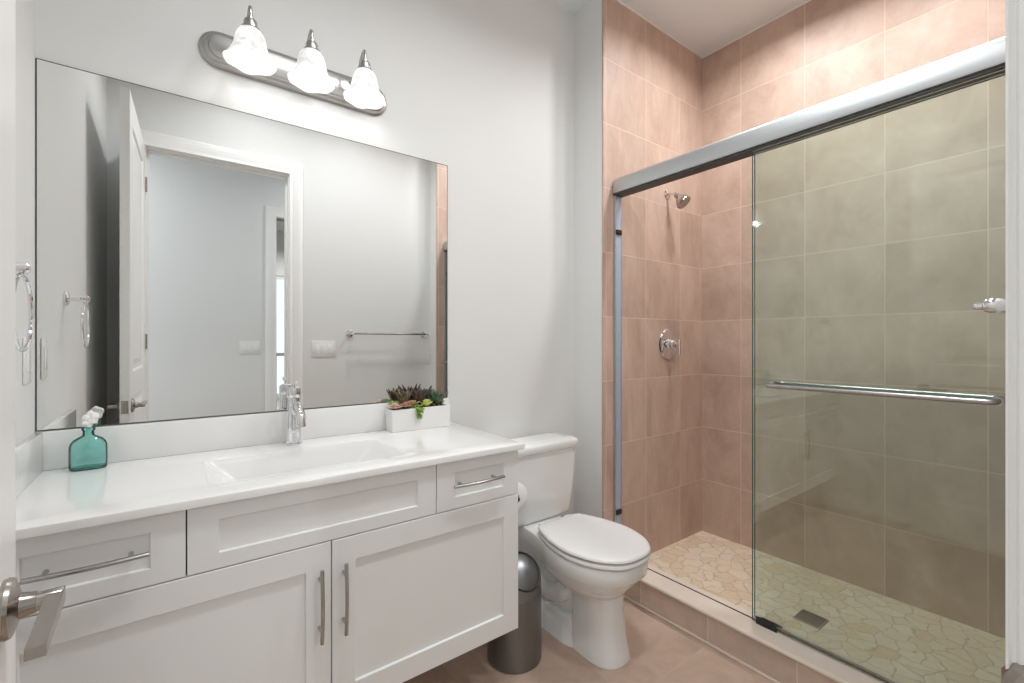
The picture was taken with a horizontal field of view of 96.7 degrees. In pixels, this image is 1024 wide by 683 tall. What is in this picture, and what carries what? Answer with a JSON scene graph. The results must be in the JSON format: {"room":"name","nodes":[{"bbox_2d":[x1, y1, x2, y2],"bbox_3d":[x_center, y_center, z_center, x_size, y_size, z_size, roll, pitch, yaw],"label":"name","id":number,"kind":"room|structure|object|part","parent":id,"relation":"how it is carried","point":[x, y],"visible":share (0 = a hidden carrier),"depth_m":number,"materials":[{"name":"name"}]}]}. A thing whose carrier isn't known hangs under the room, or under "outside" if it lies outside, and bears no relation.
{"room":"bathroom","nodes":[
{"label":"bathroom","id":0,"kind":"room"},
{"bbox_2d":[16,0,34,444],"bbox_3d":[-0.800,-0.275,0.482,0.100,3.050,1.870,0,0,-37],"label":"wall","id":1,"kind":"structure","parent":0,"point":[25,9],"depth_m":1.17,"materials":[{"name":"paint"}]},
{"bbox_2d":[16,262,33,351],"bbox_3d":[-1.031,-0.078,0.930,0.066,0.201,0.164,0,0,-37],"label":"towel ring","id":2,"kind":"object","parent":1,"relation":"attached to","point":[22,268],"visible":0.7,"depth_m":0.97,"materials":[{"name":"silver metal"}]},
{"bbox_3d":[-1.026,-0.152,0.933,0.054,0.024,0.024,0,0,-37],"label":"post","id":3,"kind":"part","parent":2,"relation":"part of","materials":[{"name":"silver metal"}]},
{"bbox_2d":[23,338,31,384],"bbox_3d":[-1.255,0.050,1.179,0.006,0.118,0.072,0,0,-37],"label":"switch plate","id":4,"kind":"object","parent":1,"relation":"attached to","point":[27,355],"visible":0.8,"depth_m":1.17,"materials":[{"name":"plastic"}]},
{"bbox_2d":[35,0,573,551],"bbox_3d":[-0.560,-0.275,1.892,2.174,3.050,0.100,0,0,-37],"label":"wall","id":5,"kind":"structure","parent":0,"point":[483,90],"depth_m":2.09,"materials":[{"name":"paint"}]},
{"bbox_2d":[35,58,447,431],"bbox_3d":[-0.803,-0.268,1.643,1.285,1.033,0.006,0,0,-37],"label":"wall mirror","id":6,"kind":"object","parent":5,"relation":"attached to","point":[194,258],"visible":0.93,"depth_m":1.51,"materials":[{"name":"silver mirror"}]},
{"bbox_2d":[36,398,448,470],"bbox_3d":[-0.798,0.304,1.637,1.285,0.108,0.019,0,0,-37],"label":"backsplash","id":7,"kind":"structure","parent":5,"relation":"attached to","point":[127,442],"depth_m":1.46,"materials":[{"name":"stone"}]},
{"bbox_2d":[16,450,517,682],"bbox_3d":[-0.632,0.696,1.412,1.282,0.632,0.552,0,0,-37],"label":"vanity cabinet","id":8,"kind":"object","parent":5,"relation":"attached to","point":[395,577],"visible":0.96,"depth_m":1.17,"materials":[{"name":"paint"}]},
{"bbox_3d":[-0.858,0.455,0.923,0.191,0.010,0.039,0,0,-37],"label":"handle","id":9,"kind":"part","parent":8,"relation":"part of","materials":[{"name":"silver metal"}]},
{"bbox_3d":[-0.877,0.459,0.944,0.325,0.152,0.019,0,0,-37],"label":"drawer","id":10,"kind":"part","parent":8,"relation":"part of","materials":[{"name":"paint"}]},
{"bbox_3d":[-0.750,0.774,1.039,0.643,0.473,0.019,0,0,-37],"label":"door","id":11,"kind":"part","parent":8,"relation":"part of","materials":[{"name":"paint"}]},
{"bbox_3d":[-0.505,0.688,1.243,1.246,0.613,0.009,0,0,-37],"label":"frame","id":12,"kind":"part","parent":8,"relation":"part of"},
{"bbox_2d":[16,398,524,540],"bbox_3d":[-0.637,0.354,1.431,1.297,0.208,0.543,0,0,-37],"label":"countertop","id":13,"kind":"structure","parent":8,"relation":"on","point":[163,467],"depth_m":1.35,"materials":[{"name":"stone"}]},
{"bbox_2d":[68,410,107,470],"bbox_3d":[-1.189,0.276,1.277,0.081,0.163,0.040,0,0,-37],"label":"glass bottle","id":14,"kind":"object","parent":13,"relation":"on","point":[91,417],"visible":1,"depth_m":1.27,"materials":[{"name":"teal glass"}]},
{"bbox_2d":[285,381,305,445],"bbox_3d":[-0.732,0.246,1.548,0.057,0.223,0.162,0,0,-37],"label":"faucet","id":15,"kind":"object","parent":13,"relation":"on","point":[295,417],"visible":1,"depth_m":1.57,"materials":[{"name":"silver metal"}]},
{"bbox_3d":[-0.755,0.165,1.578,0.045,0.060,0.074,0,0,-37],"label":"lever","id":16,"kind":"part","parent":15,"relation":"part of","materials":[{"name":"silver metal"}]},
{"bbox_3d":[-0.724,0.242,1.537,0.032,0.079,0.136,0,0,-37],"label":"spout","id":17,"kind":"part","parent":15,"relation":"part of","materials":[{"name":"silver metal"}]},
{"bbox_2d":[385,386,449,432],"bbox_3d":[-0.391,0.271,1.882,0.274,0.173,0.116,0,0,-41],"label":"succulent planter","id":18,"kind":"object","parent":13,"relation":"on","point":[406,415],"visible":1,"depth_m":1.85,"materials":[{"name":"white ceramic"}]},
{"bbox_3d":[-0.493,0.459,1.232,0.629,0.152,0.019,0,0,-37],"label":"drawer","id":19,"kind":"part","parent":8,"relation":"part of","materials":[{"name":"paint"}]},
{"bbox_3d":[-0.499,0.693,1.191,0.010,0.191,0.039,0,0,-37],"label":"handle","id":20,"kind":"part","parent":8,"relation":"part of","materials":[{"name":"silver metal"}]},
{"bbox_3d":[-0.449,0.693,1.228,0.010,0.191,0.039,0,0,-37],"label":"handle","id":21,"kind":"part","parent":8,"relation":"part of","materials":[{"name":"silver metal"}]},
{"bbox_3d":[-0.237,0.774,1.423,0.633,0.473,0.019,0,0,-37],"label":"door","id":22,"kind":"part","parent":8,"relation":"part of","materials":[{"name":"paint"}]},
{"bbox_3d":[-0.111,0.459,1.517,0.319,0.152,0.019,0,0,-37],"label":"drawer","id":23,"kind":"part","parent":8,"relation":"part of","materials":[{"name":"paint"}]},
{"bbox_3d":[-0.107,0.455,1.484,0.191,0.010,0.039,0,0,-37],"label":"handle","id":24,"kind":"part","parent":8,"relation":"part of","materials":[{"name":"silver metal"}]},
{"bbox_3d":[-0.052,0.601,1.776,0.082,0.040,0.168,0,0,-37],"label":"toilet paper holder","id":25,"kind":"object","parent":8,"relation":"attached to","visible":0},
{"bbox_2d":[518,482,526,512],"bbox_3d":[-0.018,0.601,1.780,0.120,0.120,0.102,0,0,-37],"label":"toilet paper roll","id":26,"kind":"object","parent":25,"relation":"hanging from","point":[522,492],"visible":0.14,"depth_m":1.76,"materials":[{"name":"paper"}]},
{"bbox_2d":[199,5,386,115],"bbox_3d":[-0.707,-0.984,1.589,0.632,0.190,0.208,0,0,-37],"label":"vanity light","id":27,"kind":"object","parent":5,"relation":"attached to","point":[246,54],"visible":1,"depth_m":1.57,"materials":[{"name":"white glass"}]},
{"bbox_3d":[-0.836,-0.942,1.454,0.152,0.106,0.146,0,0,-37],"label":"lamp shade","id":28,"kind":"part","parent":27,"relation":"part of","materials":[{"name":"white glass"}]},
{"bbox_2d":[240,15,259,30],"bbox_3d":[-0.836,-1.012,1.454,0.060,0.052,0.060,0,0,-37],"label":"socket","id":29,"kind":"object","parent":27,"relation":"attached to","point":[250,23],"depth_m":1.44,"materials":[{"name":"silver metal"}]},
{"bbox_3d":[-0.866,-1.026,1.495,0.011,0.106,0.115,0,0,-37],"label":"arm","id":30,"kind":"part","parent":27,"relation":"part of","materials":[{"name":"silver metal"}]},
{"bbox_3d":[-0.836,-0.946,1.454,0.052,0.066,0.052,0,0,-37],"label":"bulb","id":31,"kind":"part","parent":27,"relation":"part of","materials":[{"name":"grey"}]},
{"bbox_3d":[-0.719,-1.026,1.605,0.011,0.106,0.115,0,0,-37],"label":"arm","id":32,"kind":"part","parent":27,"relation":"part of","materials":[{"name":"silver metal"}]},
{"bbox_3d":[-0.688,-0.942,1.564,0.152,0.106,0.146,0,0,-37],"label":"lamp shade","id":33,"kind":"part","parent":27,"relation":"part of","materials":[{"name":"white glass"}]},
{"bbox_3d":[-0.688,-0.946,1.564,0.052,0.066,0.052,0,0,-37],"label":"bulb","id":34,"kind":"part","parent":27,"relation":"part of","materials":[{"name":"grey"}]},
{"bbox_2d":[304,38,320,52],"bbox_3d":[-0.688,-1.012,1.564,0.060,0.052,0.060,0,0,-37],"label":"socket","id":35,"kind":"object","parent":27,"relation":"attached to","point":[311,46],"depth_m":1.55,"materials":[{"name":"silver metal"}]},
{"bbox_3d":[-0.571,-1.026,1.715,0.011,0.106,0.115,0,0,-37],"label":"arm","id":36,"kind":"part","parent":27,"relation":"part of","materials":[{"name":"silver metal"}]},
{"bbox_3d":[-0.541,-0.942,1.675,0.152,0.106,0.146,0,0,-37],"label":"lamp shade","id":37,"kind":"part","parent":27,"relation":"part of","materials":[{"name":"white glass"}]},
{"bbox_3d":[-0.541,-0.946,1.675,0.052,0.066,0.052,0,0,-37],"label":"bulb","id":38,"kind":"part","parent":27,"relation":"part of","materials":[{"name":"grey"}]},
{"bbox_2d":[357,58,372,70],"bbox_3d":[-0.541,-1.012,1.675,0.060,0.052,0.060,0,0,-37],"label":"socket","id":39,"kind":"object","parent":27,"relation":"attached to","point":[364,63],"depth_m":1.66,"materials":[{"name":"silver metal"}]},
{"bbox_2d":[403,598,772,682],"bbox_3d":[0.004,1.300,1.146,2.184,0.100,1.970,0,0,-37],"label":"floor","id":40,"kind":"structure","parent":0,"point":[660,652],"depth_m":1.75,"materials":[{"name":"tile"}]},
{"bbox_2d":[487,551,541,673],"bbox_3d":[0.010,1.044,1.813,0.217,0.411,0.220,0,0,-37],"label":"waste bin","id":41,"kind":"object","parent":40,"relation":"on","point":[517,651],"visible":0.48,"depth_m":1.72,"materials":[{"name":"metal"}]},
{"bbox_3d":[0.009,0.911,1.814,0.213,0.136,0.213,0,0,-37],"label":"lid","id":42,"kind":"part","parent":41,"relation":"part of","materials":[{"name":"metal"}]},
{"bbox_2d":[508,432,650,669],"bbox_3d":[0.258,0.859,1.979,0.443,0.782,0.718,0,0,-37],"label":"toilet","id":43,"kind":"object","parent":40,"relation":"on","point":[587,564],"visible":0.89,"depth_m":1.87,"materials":[{"name":"ceramic"}]},
{"bbox_3d":[0.107,0.492,2.188,0.432,0.048,0.202,0,0,-37],"label":"tank lid","id":44,"kind":"part","parent":43,"relation":"part of","materials":[{"name":"ceramic"}]},
{"bbox_3d":[0.104,0.681,2.193,0.422,0.329,0.187,0,0,-37],"label":"tank","id":45,"kind":"part","parent":43,"relation":"part of","materials":[{"name":"ceramic"}]},
{"bbox_3d":[0.342,0.830,1.875,0.369,0.017,0.450,0,0,-37],"label":"seat","id":46,"kind":"part","parent":43,"relation":"part of","materials":[{"name":"plastic"}]},
{"bbox_3d":[0.341,0.804,1.876,0.369,0.019,0.453,0,0,-37],"label":"seat lid","id":47,"kind":"part","parent":43,"relation":"part of","materials":[{"name":"plastic"}]},
{"bbox_2d":[574,0,701,553],"bbox_3d":[0.783,-0.275,2.765,1.022,3.050,0.310,0,0,-37],"label":"wall","id":48,"kind":"structure","parent":0,"point":[652,84],"depth_m":2.51,"materials":[{"name":"tile"}]},
{"bbox_2d":[659,329,680,359],"bbox_3d":[0.941,0.016,2.635,0.180,0.180,0.086,0,0,-37],"label":"shower valve","id":49,"kind":"object","parent":48,"relation":"attached to","point":[668,343],"visible":1,"depth_m":2.63,"materials":[{"name":"silver metal"}]},
{"bbox_3d":[0.945,0.030,2.631,0.068,0.096,0.073,0,0,-37],"label":"handle","id":50,"kind":"part","parent":49,"relation":"part of","materials":[{"name":"silver metal"}]},
{"bbox_2d":[664,189,690,208],"bbox_3d":[0.954,-0.826,2.611,0.084,0.134,0.140,0,0,-37],"label":"showerhead","id":51,"kind":"object","parent":48,"relation":"attached to","point":[682,201],"visible":1,"depth_m":2.59,"materials":[{"name":"silver metal"}]},
{"bbox_2d":[640,564,901,682],"bbox_3d":[0.945,1.123,1.800,0.146,0.020,1.430,0,0,-37],"label":"shower curb","id":52,"kind":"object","parent":48,"relation":"attached to","point":[839,672],"depth_m":1.74,"materials":[{"name":"stone"}]},
{"bbox_2d":[613,36,1004,682],"bbox_3d":[0.975,0.129,1.822,0.072,1.968,1.429,0,0,-37],"label":"shower door frame","id":53,"kind":"structure","parent":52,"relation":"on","point":[989,57],"depth_m":1.74,"materials":[{"name":"metal"}]},
{"bbox_2d":[752,69,1004,682],"bbox_3d":[1.177,0.176,1.551,0.143,1.868,0.696,0,0,-37],"label":"door","id":54,"kind":"structure","parent":53,"relation":"attached to","point":[997,400],"depth_m":1.56,"materials":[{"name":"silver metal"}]},
{"bbox_2d":[551,0,807,56],"bbox_3d":[0.410,-1.840,1.449,3.196,0.080,1.970,0,0,-37],"label":"ceiling","id":55,"kind":"structure","parent":0,"point":[703,26],"depth_m":2.50,"materials":[{"name":"paint"}]},
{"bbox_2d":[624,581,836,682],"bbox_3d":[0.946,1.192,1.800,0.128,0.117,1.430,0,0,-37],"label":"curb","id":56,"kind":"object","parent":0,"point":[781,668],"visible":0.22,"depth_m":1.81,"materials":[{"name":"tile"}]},
{"bbox_2d":[624,595,779,682],"bbox_3d":[0.847,1.244,1.820,0.008,0.012,1.680,0,0,-37],"label":"trim","id":57,"kind":"structure","parent":56,"relation":"attached to","point":[625,597],"depth_m":1.88,"materials":[{"name":"tile"}]},
{"bbox_2d":[648,531,1004,682],"bbox_3d":[1.315,1.225,2.077,0.794,0.050,1.430,0,0,-37],"label":"floor","id":58,"kind":"structure","parent":0,"point":[903,642],"depth_m":1.99,"materials":[{"name":"stone"}]},
{"bbox_2d":[793,609,828,629],"bbox_3d":[1.290,1.198,1.964,0.104,0.004,0.104,0,0,-37],"label":"shower drain","id":59,"kind":"object","parent":58,"relation":"on","point":[809,618],"visible":1,"depth_m":1.96,"materials":[{"name":"silver metal"}]},
{"bbox_2d":[702,0,1004,638],"bbox_3d":[1.673,-0.275,2.344,0.100,3.050,1.450,0,0,-37],"label":"wall","id":60,"kind":"structure","parent":0,"point":[878,239],"depth_m":2.21,"materials":[{"name":"tile"}]},
{"bbox_2d":[615,0,810,58],"bbox_3d":[1.266,-1.796,2.039,0.918,0.007,1.430,0,0,-37],"label":"trim","id":61,"kind":"structure","parent":60,"relation":"attached to","point":[618,1],"depth_m":2.60,"materials":[{"name":"white paint"}]},
{"bbox_3d":[0.934,-0.275,0.748,3.196,3.050,0.220,0,0,-37],"label":"wall","id":62,"kind":"structure","parent":0,"visible":0},
{"bbox_2d":[0,0,65,682],"bbox_3d":[-0.390,0.033,0.254,0.138,2.419,0.781,0,0,-39],"label":"door","id":63,"kind":"structure","parent":62,"relation":"in","point":[15,604],"depth_m":0.53,"materials":[{"name":"paint"}]},
{"bbox_3d":[-0.530,0.305,0.497,0.051,0.067,0.158,0,0,-39],"label":"handle","id":64,"kind":"part","parent":63,"relation":"part of","materials":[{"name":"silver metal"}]},
{"bbox_2d":[973,298,1004,312],"bbox_3d":[1.060,-0.060,0.918,0.667,0.054,0.098,0,0,-37],"label":"towel bar","id":65,"kind":"object","parent":62,"relation":"attached to","point":[990,305],"visible":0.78,"depth_m":0.75,"materials":[{"name":"silver metal"}]},
{"bbox_2d":[1001,663,1023,682],"bbox_3d":[0.215,0.028,0.162,0.818,2.445,0.142,0,0,-37],"label":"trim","id":66,"kind":"structure","parent":62,"relation":"attached to","point":[1014,673],"depth_m":0.45,"materials":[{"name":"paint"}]},
{"bbox_2d":[1005,0,1023,668],"bbox_3d":[0.222,-0.013,0.153,0.977,2.525,0.162,0,0,-37],"label":"trim","id":67,"kind":"structure","parent":62,"relation":"attached to","point":[1014,9],"depth_m":0.45,"materials":[{"name":"paint"}]}
]}

